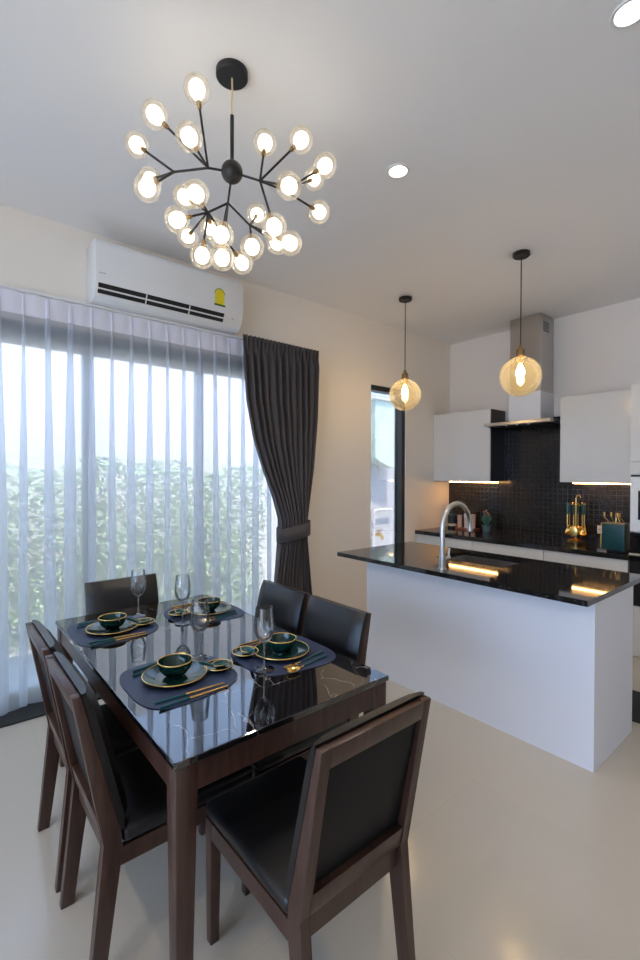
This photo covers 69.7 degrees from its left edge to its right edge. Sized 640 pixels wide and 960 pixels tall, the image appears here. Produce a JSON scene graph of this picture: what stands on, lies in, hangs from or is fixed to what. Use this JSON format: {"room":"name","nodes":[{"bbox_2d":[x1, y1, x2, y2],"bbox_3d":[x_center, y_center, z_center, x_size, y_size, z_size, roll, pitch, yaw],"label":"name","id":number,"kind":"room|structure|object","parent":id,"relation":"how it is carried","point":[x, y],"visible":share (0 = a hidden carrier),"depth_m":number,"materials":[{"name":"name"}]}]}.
{"room":"dining room","nodes":[
{"label":"dining room","id":0,"kind":"room"},
{"bbox_2d":[0,204,449,611],"bbox_3d":[-1.600,-0.129,3.327,8.750,3.195,0.150,0,1,-40],"label":"wall","id":1,"kind":"structure","parent":0,"point":[38,254],"depth_m":4.73,"materials":[{"name":"beige paint"}]},
{"bbox_2d":[0,692,101,727],"bbox_3d":[-1.747,1.466,3.012,4.000,0.012,0.240,0,1,-40],"label":"trim","id":2,"kind":"structure","parent":1,"relation":"attached to","point":[34,710],"depth_m":2.87,"materials":[{"name":"black metal"}]},
{"bbox_2d":[0,284,277,715],"bbox_3d":[-1.690,0.138,3.077,4.252,2.678,0.060,0,1,-40],"label":"sheer curtain","id":3,"kind":"object","parent":1,"relation":"hanging from","point":[127,444],"visible":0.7,"depth_m":3.25,"materials":[{"name":"white fabric"}]},
{"bbox_2d":[87,238,242,334],"bbox_3d":[-1.121,-1.406,3.459,1.110,0.400,0.236,0,1,-40],"label":"air conditioner","id":4,"kind":"object","parent":1,"relation":"attached to","point":[119,277],"visible":0.98,"depth_m":3.31,"materials":[{"name":"white plastic"}]},
{"bbox_2d":[97,282,223,321],"bbox_3d":[-1.117,-1.279,3.340,0.920,0.065,0.039,0,1,-40],"label":"outlet","id":5,"kind":"object","parent":4,"relation":"attached to","point":[113,291],"depth_m":3.30,"materials":[{"name":"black plastic"}]},
{"bbox_2d":[243,334,318,594],"bbox_3d":[-0.328,0.120,4.046,0.810,2.645,0.198,0,1,-39],"label":"drape","id":6,"kind":"object","parent":1,"relation":"hanging from","point":[282,380],"visible":0.84,"depth_m":4.05,"materials":[{"name":"grey fabric"}]},
{"bbox_2d":[370,385,404,546],"bbox_3d":[0.739,0.200,5.280,0.590,2.500,0.110,0,1,-40],"label":"window","id":7,"kind":"structure","parent":1,"relation":"in","point":[387,526],"depth_m":5.32,"materials":[{"name":"clear glass"}]},
{"bbox_2d":[0,0,639,344],"bbox_3d":[0.515,-1.748,0.672,8.900,0.120,6.900,0,1,-40],"label":"ceiling","id":8,"kind":"structure","parent":0,"point":[515,124],"depth_m":2.27,"materials":[{"name":"white paint"}]},
{"bbox_2d":[124,58,336,274],"bbox_3d":[-0.375,-1.282,1.963,0.897,0.849,0.545,0,1,-9],"label":"chandelier","id":9,"kind":"object","parent":8,"relation":"hanging from","point":[232,74],"visible":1,"depth_m":1.90,"materials":[{"name":"black metal"}]},
{"bbox_2d":[161,121,169,129],"bbox_3d":[-0.610,-1.400,1.815,0.031,0.029,0.018,0,1,-23],"label":"socket","id":10,"kind":"object","parent":9,"relation":"attached to","point":[165,124],"depth_m":1.81,"materials":[{"name":"gold metal"}]},
{"bbox_2d":[185,214,191,219],"bbox_3d":[-0.535,-1.067,1.868,0.032,0.026,0.018,0,1,-24],"label":"socket","id":11,"kind":"object","parent":9,"relation":"attached to","point":[187,217],"depth_m":1.86,"materials":[{"name":"gold metal"}]},
{"bbox_2d":[196,100,201,109],"bbox_3d":[-0.473,-1.468,1.798,0.018,0.032,0.025,0,1,11],"label":"socket","id":12,"kind":"object","parent":9,"relation":"attached to","point":[199,104],"depth_m":1.79,"materials":[{"name":"gold metal"}]},
{"bbox_2d":[201,239,205,246],"bbox_3d":[-0.490,-0.996,1.936,0.018,0.032,0.024,0,1,-40],"label":"socket","id":13,"kind":"object","parent":9,"relation":"attached to","point":[203,244],"depth_m":1.93,"materials":[{"name":"gold metal"}]},
{"bbox_2d":[261,148,265,156],"bbox_3d":[-0.237,-1.380,1.943,0.018,0.031,0.022,1,1,28],"label":"socket","id":14,"kind":"object","parent":9,"relation":"attached to","point":[263,150],"depth_m":1.94,"materials":[{"name":"gold metal"}]},
{"bbox_2d":[289,144,295,151],"bbox_3d":[-0.113,-1.385,1.920,0.030,0.030,0.018,0,1,-1],"label":"socket","id":15,"kind":"object","parent":9,"relation":"attached to","point":[292,147],"depth_m":1.91,"materials":[{"name":"gold metal"}]},
{"bbox_2d":[313,168,318,174],"bbox_3d":[-0.018,-1.339,1.996,0.032,0.028,0.018,0,1,-7],"label":"socket","id":16,"kind":"object","parent":9,"relation":"attached to","point":[315,172],"depth_m":1.99,"materials":[{"name":"gold metal"}]},
{"bbox_2d":[386,163,409,178],"bbox_3d":[0.432,-1.709,2.547,0.128,0.006,0.128,0,1,-40],"label":"recessed light","id":17,"kind":"object","parent":8,"relation":"in","point":[398,170],"visible":1,"depth_m":2.54,"materials":[{"name":"white plastic"}]},
{"bbox_2d":[389,166,406,176],"bbox_3d":[0.432,-1.710,2.547,0.096,0.002,0.096,0,1,-40],"label":"diffuser","id":18,"kind":"object","parent":17,"relation":"attached to","point":[394,171],"depth_m":2.55,"materials":[{"name":"white plastic"}]},
{"bbox_2d":[389,295,420,410],"bbox_3d":[0.811,-1.197,4.386,0.300,1.073,0.300,0,1,-40],"label":"pendant lamp","id":19,"kind":"object","parent":8,"relation":"hanging from","point":[405,299],"visible":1,"depth_m":4.41,"materials":[{"name":"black metal"}]},
{"bbox_2d":[401,370,408,384],"bbox_3d":[0.811,-0.978,4.389,0.074,0.135,0.074,0,1,-40],"label":"socket","id":20,"kind":"object","parent":19,"relation":"attached to","point":[404,380],"depth_m":4.37,"materials":[{"name":"gold metal"}]},
{"bbox_2d":[499,249,541,395],"bbox_3d":[1.526,-1.179,3.495,0.300,1.083,0.300,0,1,-40],"label":"pendant lamp","id":21,"kind":"object","parent":8,"relation":"hanging from","point":[520,358],"visible":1,"depth_m":3.50,"materials":[{"name":"black metal"}]},
{"bbox_2d":[515,345,525,363],"bbox_3d":[1.525,-0.956,3.498,0.074,0.135,0.074,0,1,-40],"label":"socket","id":22,"kind":"object","parent":21,"relation":"attached to","point":[520,356],"depth_m":3.48,"materials":[{"name":"gold metal"}]},
{"bbox_2d":[609,0,639,29],"bbox_3d":[1.126,-1.696,1.670,0.128,0.006,0.128,0,1,-40],"label":"recessed light","id":23,"kind":"object","parent":8,"relation":"in","point":[626,14],"visible":1,"depth_m":1.68,"materials":[{"name":"white plastic"}]},
{"bbox_2d":[615,0,639,25],"bbox_3d":[1.126,-1.697,1.670,0.096,0.002,0.096,0,1,-40],"label":"diffuser","id":24,"kind":"object","parent":23,"relation":"attached to","point":[627,13],"depth_m":1.67,"materials":[{"name":"white plastic"}]},
{"bbox_2d":[0,656,639,959],"bbox_3d":[0.506,1.567,0.714,8.900,0.120,6.900,0,1,-40],"label":"floor","id":25,"kind":"structure","parent":0,"point":[518,850],"depth_m":1.74,"materials":[{"name":"tile"}]},
{"bbox_2d":[25,620,138,892],"bbox_3d":[-0.880,1.040,1.971,0.596,0.895,0.400,0,1,-40],"label":"dining chair","id":26,"kind":"object","parent":25,"relation":"on","point":[43,643],"visible":0.31,"depth_m":1.87,"materials":[{"name":"black wood"}]},
{"bbox_2d":[84,573,158,703],"bbox_3d":[-1.004,1.032,2.534,0.400,0.895,0.596,0,1,-40],"label":"dining chair","id":27,"kind":"object","parent":25,"relation":"on","point":[111,594],"visible":0.24,"depth_m":2.67,"materials":[{"name":"black leather"}]},
{"bbox_2d":[45,651,253,959],"bbox_3d":[-0.589,1.045,1.624,0.596,0.895,0.400,0,1,-40],"label":"dining chair","id":28,"kind":"object","parent":25,"relation":"on","point":[124,797],"visible":0.82,"depth_m":1.42,"materials":[{"name":"black wood"}]},
{"bbox_2d":[55,594,388,959],"bbox_3d":[-0.557,1.112,2.075,0.844,0.750,1.545,0,1,-40],"label":"dining table","id":29,"kind":"object","parent":25,"relation":"on","point":[192,746],"visible":0.68,"depth_m":1.52,"materials":[{"name":"black glass"}]},
{"bbox_2d":[67,615,158,646],"bbox_3d":[-1.012,0.732,2.260,0.384,0.002,0.411,0,1,-40],"label":"placemat","id":30,"kind":"object","parent":29,"relation":"on","point":[79,636],"visible":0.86,"depth_m":2.18,"materials":[{"name":"blue"}]},
{"bbox_2d":[79,620,98,625],"bbox_3d":[-1.130,0.723,2.384,0.042,0.011,0.228,1,1,40],"label":"spoon","id":31,"kind":"object","parent":30,"relation":"on","point":[96,620],"visible":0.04,"depth_m":2.33,"materials":[{"name":"teal"}]},
{"bbox_2d":[85,619,138,634],"bbox_3d":[-1.013,0.721,2.246,0.238,0.019,0.238,0,1,-40],"label":"plate","id":32,"kind":"object","parent":30,"relation":"on","point":[96,628],"visible":0.66,"depth_m":2.23,"materials":[{"name":"teal ceramic"}]},
{"bbox_2d":[98,612,126,629],"bbox_3d":[-1.013,0.695,2.246,0.129,0.059,0.129,0,1,-40],"label":"bowl","id":33,"kind":"object","parent":32,"relation":"on","point":[109,621],"visible":1,"depth_m":2.22,"materials":[{"name":"teal ceramic"}]},
{"bbox_2d":[88,631,145,643],"bbox_3d":[-0.935,0.728,2.129,0.250,0.009,0.009,0,1,-38],"label":"chopstick","id":34,"kind":"object","parent":30,"relation":"on","point":[145,631],"visible":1,"depth_m":2.11,"materials":[{"name":"teal"}]},
{"bbox_2d":[91,633,147,646],"bbox_3d":[-0.913,0.729,2.103,0.250,0.009,0.009,0,1,-41],"label":"chopstick","id":35,"kind":"object","parent":30,"relation":"on","point":[145,633],"visible":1,"depth_m":2.08,"materials":[{"name":"teal"}]},
{"bbox_2d":[131,618,154,626],"bbox_3d":[-0.890,0.720,2.317,0.112,0.020,0.112,0,1,-40],"label":"sauce dish","id":36,"kind":"object","parent":30,"relation":"on","point":[152,620],"visible":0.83,"depth_m":2.29,"materials":[{"name":"teal ceramic"}]},
{"bbox_2d":[126,617,151,623],"bbox_3d":[-0.902,0.697,2.293,0.057,0.050,0.134,1,1,43],"label":"soup spoon","id":37,"kind":"object","parent":36,"relation":"in","point":[143,620],"visible":1,"depth_m":2.29,"materials":[{"name":"teal"}]},
{"bbox_2d":[139,618,150,623],"bbox_3d":[-0.883,0.713,2.315,0.052,0.019,0.070,1,1,43],"label":"spoon bowl","id":38,"kind":"object","parent":37,"relation":"on","point":[144,620],"depth_m":2.32,"materials":[{"name":"teal"}]},
{"bbox_2d":[130,569,145,615],"bbox_3d":[-0.978,0.608,2.476,0.081,0.244,0.081,0,1,-40],"label":"wine glass","id":39,"kind":"object","parent":29,"relation":"on","point":[144,576],"visible":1,"depth_m":2.47,"materials":[{"name":"clear glass"}]},
{"bbox_2d":[130,569,145,595],"bbox_3d":[-0.978,0.556,2.475,0.081,0.139,0.081,0,1,-40],"label":"glass bowl","id":40,"kind":"object","parent":39,"relation":"on","point":[131,581],"depth_m":2.46,"materials":[{"name":"clear glass"}]},
{"bbox_2d":[119,655,237,709],"bbox_3d":[-0.523,0.740,1.724,0.384,0.002,0.411,0,1,-40],"label":"placemat","id":41,"kind":"object","parent":29,"relation":"on","point":[145,695],"visible":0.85,"depth_m":1.64,"materials":[{"name":"blue"}]},
{"bbox_2d":[133,652,184,672],"bbox_3d":[-0.641,0.731,1.848,0.042,0.011,0.228,1,1,40],"label":"spoon","id":42,"kind":"object","parent":41,"relation":"on","point":[136,670],"visible":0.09,"depth_m":1.80,"materials":[{"name":"teal"}]},
{"bbox_2d":[141,660,207,687],"bbox_3d":[-0.543,0.729,1.724,0.238,0.019,0.238,0,1,-40],"label":"plate","id":43,"kind":"object","parent":41,"relation":"on","point":[151,676],"visible":0.76,"depth_m":1.70,"materials":[{"name":"teal ceramic"}]},
{"bbox_2d":[157,653,192,678],"bbox_3d":[-0.543,0.702,1.724,0.129,0.059,0.129,0,1,-40],"label":"bowl","id":44,"kind":"object","parent":43,"relation":"on","point":[172,666],"visible":1,"depth_m":1.72,"materials":[{"name":"teal ceramic"}]},
{"bbox_2d":[154,682,223,704],"bbox_3d":[-0.446,0.736,1.593,0.250,0.009,0.009,0,1,-38],"label":"chopstick","id":45,"kind":"object","parent":41,"relation":"on","point":[201,689],"visible":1,"depth_m":1.57,"materials":[{"name":"teal"}]},
{"bbox_2d":[159,685,227,709],"bbox_3d":[-0.424,0.737,1.567,0.250,0.009,0.009,0,1,-41],"label":"chopstick","id":46,"kind":"object","parent":41,"relation":"on","point":[203,693],"visible":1,"depth_m":1.54,"materials":[{"name":"teal"}]},
{"bbox_2d":[190,598,209,656],"bbox_3d":[-0.497,0.617,1.901,0.081,0.244,0.081,0,1,-40],"label":"wine glass","id":47,"kind":"object","parent":41,"relation":"on","point":[194,628],"visible":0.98,"depth_m":1.89,"materials":[{"name":"clear glass"}]},
{"bbox_2d":[190,598,209,633],"bbox_3d":[-0.496,0.564,1.901,0.081,0.139,0.081,0,1,-40],"label":"glass bowl","id":48,"kind":"object","parent":47,"relation":"on","point":[194,628],"depth_m":1.88,"materials":[{"name":"clear glass"}]},
{"bbox_2d":[204,659,232,672],"bbox_3d":[-0.394,0.728,1.793,0.112,0.020,0.112,0,1,-40],"label":"sauce dish","id":49,"kind":"object","parent":41,"relation":"on","point":[230,664],"visible":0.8,"depth_m":1.78,"materials":[{"name":"teal ceramic"}]},
{"bbox_2d":[199,659,229,668],"bbox_3d":[-0.407,0.705,1.769,0.057,0.050,0.134,1,1,43],"label":"soup spoon","id":50,"kind":"object","parent":49,"relation":"in","point":[221,663],"visible":1,"depth_m":1.78,"materials":[{"name":"teal ceramic"}]},
{"bbox_2d":[212,660,228,668],"bbox_3d":[-0.388,0.721,1.791,0.052,0.019,0.070,1,1,43],"label":"spoon bowl","id":51,"kind":"object","parent":50,"relation":"on","point":[218,664],"depth_m":1.80,"materials":[{"name":"teal ceramic"}]},
{"bbox_2d":[163,601,243,624],"bbox_3d":[-0.647,0.729,2.541,0.384,0.002,0.411,0,1,-40],"label":"placemat","id":52,"kind":"object","parent":29,"relation":"on","point":[240,612],"visible":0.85,"depth_m":2.46,"materials":[{"name":"blue"}]},
{"bbox_2d":[168,609,189,616],"bbox_3d":[-0.759,0.719,2.472,0.112,0.020,0.112,0,1,-40],"label":"sauce dish","id":53,"kind":"object","parent":52,"relation":"on","point":[172,613],"visible":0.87,"depth_m":2.46,"materials":[{"name":"teal ceramic"}]},
{"bbox_2d":[174,609,185,614],"bbox_3d":[-0.740,0.696,2.444,0.057,0.050,0.134,0,1,-26],"label":"soup spoon","id":54,"kind":"object","parent":53,"relation":"in","point":[177,611],"visible":0.99,"depth_m":2.45,"materials":[{"name":"teal"}]},
{"bbox_2d":[174,574,190,624],"bbox_3d":[-0.701,0.608,2.347,0.081,0.244,0.081,0,1,-40],"label":"wine glass","id":55,"kind":"object","parent":52,"relation":"on","point":[188,576],"visible":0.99,"depth_m":2.33,"materials":[{"name":"clear glass"}]},
{"bbox_2d":[174,574,190,602],"bbox_3d":[-0.701,0.556,2.346,0.081,0.139,0.081,0,1,-40],"label":"glass bowl","id":56,"kind":"object","parent":55,"relation":"on","point":[189,585],"depth_m":2.33,"materials":[{"name":"clear glass"}]},
{"bbox_2d":[187,602,230,614],"bbox_3d":[-0.614,0.718,2.548,0.238,0.019,0.238,0,1,-40],"label":"plate","id":57,"kind":"object","parent":52,"relation":"on","point":[223,607],"visible":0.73,"depth_m":2.54,"materials":[{"name":"teal ceramic"}]},
{"bbox_2d":[197,597,220,611],"bbox_3d":[-0.614,0.692,2.548,0.129,0.059,0.129,0,1,-40],"label":"bowl","id":58,"kind":"object","parent":57,"relation":"on","point":[214,602],"visible":0.94,"depth_m":2.52,"materials":[{"name":"teal ceramic"}]},
{"bbox_2d":[199,610,235,620],"bbox_3d":[-0.543,0.725,2.456,0.023,0.010,0.230,1,1,40],"label":"fork","id":59,"kind":"object","parent":52,"relation":"on","point":[234,610],"visible":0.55,"depth_m":2.46,"materials":[{"name":"teal"}]},
{"bbox_2d":[201,612,236,622],"bbox_3d":[-0.529,0.725,2.417,0.042,0.011,0.228,1,1,40],"label":"spoon","id":60,"kind":"object","parent":52,"relation":"on","point":[202,621],"visible":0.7,"depth_m":2.41,"materials":[{"name":"teal"}]},
{"bbox_2d":[231,635,335,674],"bbox_3d":[-0.166,0.738,1.959,0.384,0.002,0.411,0,1,-40],"label":"placemat","id":61,"kind":"object","parent":29,"relation":"on","point":[250,663],"visible":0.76,"depth_m":1.88,"materials":[{"name":"blue"}]},
{"bbox_2d":[232,646,258,657],"bbox_3d":[-0.313,0.726,1.933,0.112,0.020,0.112,0,1,-40],"label":"sauce dish","id":62,"kind":"object","parent":61,"relation":"on","point":[236,651],"visible":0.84,"depth_m":1.92,"materials":[{"name":"teal ceramic"}]},
{"bbox_2d":[240,646,254,654],"bbox_3d":[-0.294,0.704,1.905,0.057,0.050,0.134,0,1,-26],"label":"soup spoon","id":63,"kind":"object","parent":62,"relation":"in","point":[246,650],"visible":1,"depth_m":1.94,"materials":[{"name":"teal"}]},
{"bbox_2d":[239,637,266,645],"bbox_3d":[-0.265,0.730,2.116,0.250,0.009,0.009,0,1,-41],"label":"chopstick","id":64,"kind":"object","parent":61,"relation":"on","point":[264,637],"visible":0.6,"depth_m":2.07,"materials":[{"name":"gold"}]},
{"bbox_2d":[254,605,274,673],"bbox_3d":[-0.217,0.616,1.790,0.081,0.244,0.081,0,1,-40],"label":"wine glass","id":65,"kind":"object","parent":61,"relation":"on","point":[269,637],"visible":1,"depth_m":1.78,"materials":[{"name":"clear glass"}]},
{"bbox_2d":[254,605,274,642],"bbox_3d":[-0.217,0.564,1.789,0.081,0.139,0.081,0,1,-40],"label":"glass bowl","id":66,"kind":"object","parent":65,"relation":"on","point":[269,637],"depth_m":1.77,"materials":[{"name":"clear glass"}]},
{"bbox_2d":[254,640,308,659],"bbox_3d":[-0.164,0.727,1.960,0.238,0.019,0.238,0,1,-40],"label":"plate","id":67,"kind":"object","parent":61,"relation":"on","point":[300,648],"visible":0.73,"depth_m":1.94,"materials":[{"name":"teal ceramic"}]},
{"bbox_2d":[267,632,296,653],"bbox_3d":[-0.164,0.700,1.960,0.129,0.059,0.129,0,1,-40],"label":"bowl","id":68,"kind":"object","parent":67,"relation":"on","point":[282,642],"visible":0.88,"depth_m":1.94,"materials":[{"name":"teal ceramic"}]},
{"bbox_2d":[283,651,323,668],"bbox_3d":[-0.062,0.733,1.875,0.023,0.010,0.230,1,1,40],"label":"fork","id":69,"kind":"object","parent":61,"relation":"on","point":[318,653],"visible":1,"depth_m":1.85,"materials":[{"name":"teal"}]},
{"bbox_2d":[287,654,326,672],"bbox_3d":[-0.048,0.733,1.835,0.042,0.011,0.228,1,1,40],"label":"spoon","id":70,"kind":"object","parent":61,"relation":"on","point":[296,668],"visible":1,"depth_m":1.79,"materials":[{"name":"teal"}]},
{"bbox_2d":[287,665,303,672],"bbox_3d":[-0.093,0.733,1.782,0.042,0.009,0.089,1,1,40],"label":"spoon bowl","id":71,"kind":"object","parent":70,"relation":"on","point":[293,669],"depth_m":1.78,"materials":[{"name":"gold metal"}]},
{"bbox_2d":[257,580,309,635],"bbox_3d":[-0.408,1.036,2.377,0.596,0.895,0.400,0,1,-40],"label":"dining chair","id":72,"kind":"object","parent":25,"relation":"on","point":[289,604],"visible":0.25,"depth_m":2.45,"materials":[{"name":"black leather"}]},
{"bbox_2d":[251,595,370,777],"bbox_3d":[-0.125,1.041,2.040,0.596,0.895,0.400,0,1,-40],"label":"dining chair","id":73,"kind":"object","parent":25,"relation":"on","point":[343,629],"visible":0.37,"depth_m":2.06,"materials":[{"name":"black leather"}]},
{"bbox_2d":[205,691,430,959],"bbox_3d":[-0.034,1.049,1.394,0.400,0.895,0.596,0,1,-40],"label":"dining chair","id":74,"kind":"object","parent":25,"relation":"on","point":[308,838],"visible":1,"depth_m":1.24,"materials":[{"name":"brown wood"}]},
{"bbox_2d":[416,534,472,549],"bbox_3d":[1.654,1.050,5.473,0.660,0.799,0.757,0,1,-40],"label":"base cabinet","id":75,"kind":"object","parent":25,"relation":"on","point":[434,540],"visible":0.16,"depth_m":5.21,"materials":[{"name":"white laminate"}]},
{"bbox_2d":[415,526,629,559],"bbox_3d":[2.125,0.635,4.914,0.710,0.045,2.218,0,1,-40],"label":"countertop","id":76,"kind":"structure","parent":75,"relation":"on","point":[558,544],"depth_m":4.68,"materials":[{"name":"black stone"}]},
{"bbox_2d":[448,510,456,527],"bbox_3d":[1.657,0.491,5.760,0.112,0.220,0.112,0,1,-40],"label":"canister","id":77,"kind":"object","parent":76,"relation":"on","point":[452,518],"visible":0.94,"depth_m":5.71,"materials":[{"name":"grey ceramic"}]},
{"bbox_2d":[455,527,479,530],"bbox_3d":[1.791,0.593,5.601,0.140,0.022,0.260,0,1,-40],"label":"tray","id":78,"kind":"object","parent":76,"relation":"on","point":[459,528],"visible":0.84,"depth_m":5.56,"materials":[{"name":"brown wood"}]},
{"bbox_2d":[457,515,461,526],"bbox_3d":[1.723,0.505,5.666,0.060,0.150,0.060,0,1,-40],"label":"tumbler","id":79,"kind":"object","parent":78,"relation":"on","point":[459,517],"visible":1,"depth_m":5.64,"materials":[{"name":"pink ceramic"}]},
{"bbox_2d":[464,518,466,527],"bbox_3d":[1.774,0.521,5.566,0.060,0.120,0.060,0,1,-40],"label":"tumbler","id":80,"kind":"object","parent":78,"relation":"on","point":[465,519],"visible":0.57,"depth_m":5.55,"materials":[{"name":"beige ceramic"}]},
{"bbox_2d":[471,514,475,528],"bbox_3d":[1.843,0.497,5.538,0.060,0.170,0.060,0,1,-40],"label":"tumbler","id":81,"kind":"object","parent":78,"relation":"on","point":[473,516],"visible":0.64,"depth_m":5.51,"materials":[{"name":"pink ceramic"}]},
{"bbox_2d":[481,510,491,531],"bbox_3d":[1.962,0.478,5.416,0.125,0.257,0.123,0,1,-24],"label":"potted plant","id":82,"kind":"object","parent":76,"relation":"on","point":[486,520],"visible":1,"depth_m":5.39,"materials":[{"name":"green plant"}]},
{"bbox_2d":[566,495,585,541],"bbox_3d":[2.597,0.382,4.668,0.176,0.470,0.176,0,1,-40],"label":"stand","id":83,"kind":"object","parent":76,"relation":"on","point":[575,539],"visible":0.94,"depth_m":4.66,"materials":[{"name":"gold metal"}]},
{"bbox_2d":[565,503,570,534],"bbox_3d":[2.533,0.394,4.683,0.070,0.325,0.091,0,1,13],"label":"ladle","id":84,"kind":"object","parent":83,"relation":"hanging from","point":[567,531],"visible":0.79,"depth_m":4.68,"materials":[{"name":"gold metal"}]},
{"bbox_2d":[567,502,571,534],"bbox_3d":[2.575,0.399,4.743,0.072,0.335,0.020,0,1,-17],"label":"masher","id":85,"kind":"object","parent":83,"relation":"hanging from","point":[569,502],"visible":0.56,"depth_m":4.74,"materials":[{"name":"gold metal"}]},
{"bbox_2d":[570,503,577,536],"bbox_3d":[2.544,0.400,4.612,0.072,0.335,0.020,1,1,43],"label":"slotted spatula","id":86,"kind":"object","parent":83,"relation":"hanging from","point":[573,531],"visible":1,"depth_m":4.61,"materials":[{"name":"gold metal"}]},
{"bbox_2d":[577,503,578,533],"bbox_3d":[2.643,0.394,4.716,0.091,0.325,0.070,1,1,43],"label":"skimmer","id":87,"kind":"object","parent":83,"relation":"hanging from","point":[577,503],"visible":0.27,"depth_m":4.72,"materials":[{"name":"gold metal"}]},
{"bbox_2d":[577,503,585,535],"bbox_3d":[2.616,0.395,4.605,0.091,0.325,0.070,0,1,-17],"label":"serving spoon","id":88,"kind":"object","parent":83,"relation":"hanging from","point":[581,530],"visible":1,"depth_m":4.60,"materials":[{"name":"gold metal"}]},
{"bbox_2d":[583,503,585,535],"bbox_3d":[2.673,0.400,4.650,0.020,0.335,0.072,0,1,13],"label":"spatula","id":89,"kind":"object","parent":83,"relation":"hanging from","point":[584,508],"visible":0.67,"depth_m":4.64,"materials":[{"name":"gold metal"}]},
{"bbox_2d":[601,522,629,552],"bbox_3d":[2.566,0.498,3.995,0.125,0.255,0.187,0,1,-37],"label":"knife block","id":90,"kind":"object","parent":76,"relation":"on","point":[615,535],"visible":0.99,"depth_m":3.95,"materials":[{"name":"teal paint"}]},
{"bbox_2d":[337,542,639,772],"bbox_3d":[1.071,1.028,3.247,0.912,0.897,1.825,0,1,-40],"label":"kitchen island","id":91,"kind":"object","parent":25,"relation":"on","point":[539,653],"visible":0.98,"depth_m":2.71,"materials":[{"name":"white paint"}]},
{"bbox_2d":[337,542,639,606],"bbox_3d":[1.073,0.594,3.242,0.912,0.030,1.825,0,1,-40],"label":"island countertop","id":92,"kind":"structure","parent":91,"relation":"on","point":[584,586],"depth_m":2.90,"materials":[{"name":"black stone"}]},
{"bbox_2d":[438,501,472,569],"bbox_3d":[0.918,0.361,3.101,0.369,0.438,0.056,0,1,-40],"label":"faucet","id":93,"kind":"object","parent":92,"relation":"on","point":[443,558],"visible":1,"depth_m":3.00,"materials":[{"name":"silver metal"}]},
{"bbox_2d":[451,555,518,567],"bbox_3d":[1.184,0.704,3.377,0.414,0.188,0.554,0,1,-40],"label":"sink","id":94,"kind":"object","parent":92,"relation":"in","point":[478,560],"visible":0.03,"depth_m":3.58,"materials":[{"name":"metal"}]},
{"bbox_2d":[473,541,543,560],"bbox_3d":[2.141,1.059,4.892,0.660,0.799,0.747,0,1,-40],"label":"base cabinet","id":95,"kind":"object","parent":25,"relation":"on","point":[530,553],"visible":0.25,"depth_m":4.64,"materials":[{"name":"white laminate"}]},
{"bbox_2d":[544,550,629,572],"bbox_3d":[2.608,1.067,4.335,0.660,0.799,0.694,0,1,-40],"label":"base cabinet","id":96,"kind":"object","parent":25,"relation":"on","point":[552,556],"visible":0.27,"depth_m":4.08,"materials":[{"name":"white laminate"}]},
{"bbox_2d":[630,383,639,657],"bbox_3d":[3.042,0.336,3.820,0.685,2.275,0.620,0,1,-40],"label":"tall cabinet","id":97,"kind":"object","parent":25,"relation":"on","point":[635,387],"visible":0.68,"depth_m":3.80,"materials":[{"name":"white laminate"}]},
{"bbox_2d":[629,532,639,606],"bbox_3d":[2.772,0.743,3.599,0.066,0.606,0.612,0,1,-40],"label":"oven","id":98,"kind":"object","parent":97,"relation":"in","point":[634,553],"visible":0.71,"depth_m":3.81,"materials":[{"name":"black glass"}]},
{"bbox_2d":[630,475,639,531],"bbox_3d":[2.788,0.196,3.605,0.027,0.470,0.612,0,1,-40],"label":"microwave","id":99,"kind":"object","parent":97,"relation":"in","point":[635,479],"visible":1,"depth_m":3.81,"materials":[{"name":"white plastic"}]},
{"bbox_2d":[632,690,639,723],"bbox_3d":[1.975,1.474,3.118,0.460,0.012,0.700,0,1,-40],"label":"floor mat","id":100,"kind":"object","parent":25,"relation":"on","point":[635,694],"visible":0.02,"depth_m":2.98,"materials":[{"name":"black rubber"}]},
{"bbox_2d":[450,298,639,420],"bbox_3d":[3.912,-0.117,3.446,0.150,3.195,6.750,0,1,-40],"label":"wall","id":101,"kind":"structure","parent":0,"point":[597,350],"depth_m":4.84,"materials":[{"name":"white paint"}]},
{"bbox_2d":[433,409,504,482],"bbox_3d":[1.794,-0.389,5.569,0.335,0.835,0.763,0,1,-40],"label":"upper cabinet","id":102,"kind":"object","parent":101,"relation":"attached to","point":[465,450],"visible":1,"depth_m":5.37,"materials":[{"name":"white"}]},
{"bbox_2d":[484,313,559,429],"bbox_3d":[2.218,-1.153,4.938,0.490,1.166,0.705,0,1,-40],"label":"range hood","id":103,"kind":"object","parent":101,"relation":"attached to","point":[534,409],"visible":0.92,"depth_m":4.87,"materials":[{"name":"metal"}]},
{"bbox_2d":[543,321,548,332],"bbox_3d":[2.377,-1.610,4.836,0.130,0.098,0.002,0,1,-40],"label":"vent","id":104,"kind":"object","parent":103,"relation":"attached to","point":[545,323],"depth_m":4.83,"materials":[{"name":"black metal"}]},
{"bbox_2d":[449,416,629,541],"bbox_3d":[2.516,-0.035,4.985,0.011,1.295,2.600,0,1,-40],"label":"tile backsplash","id":105,"kind":"structure","parent":101,"relation":"attached to","point":[532,499],"depth_m":5.10,"materials":[{"name":"black tile"}]},
{"bbox_2d":[597,525,601,533],"bbox_3d":[2.824,0.498,4.605,0.011,0.080,0.084,0,1,-40],"label":"power socket","id":106,"kind":"object","parent":105,"relation":"attached to","point":[599,530],"visible":0.48,"depth_m":4.62,"materials":[{"name":"white plastic"}]},
{"bbox_2d":[560,389,630,483],"bbox_3d":[2.748,-0.390,4.431,0.335,0.859,0.696,0,1,-40],"label":"upper cabinet","id":107,"kind":"object","parent":101,"relation":"attached to","point":[595,429],"visible":1,"depth_m":4.34,"materials":[{"name":"white"}]},
{"bbox_2d":[573,483,622,483],"bbox_3d":[2.783,0.035,4.440,0.019,0.008,0.634,0,1,-40],"label":"diffuser","id":108,"kind":"object","parent":107,"relation":"attached to","point":[573,483],"depth_m":4.50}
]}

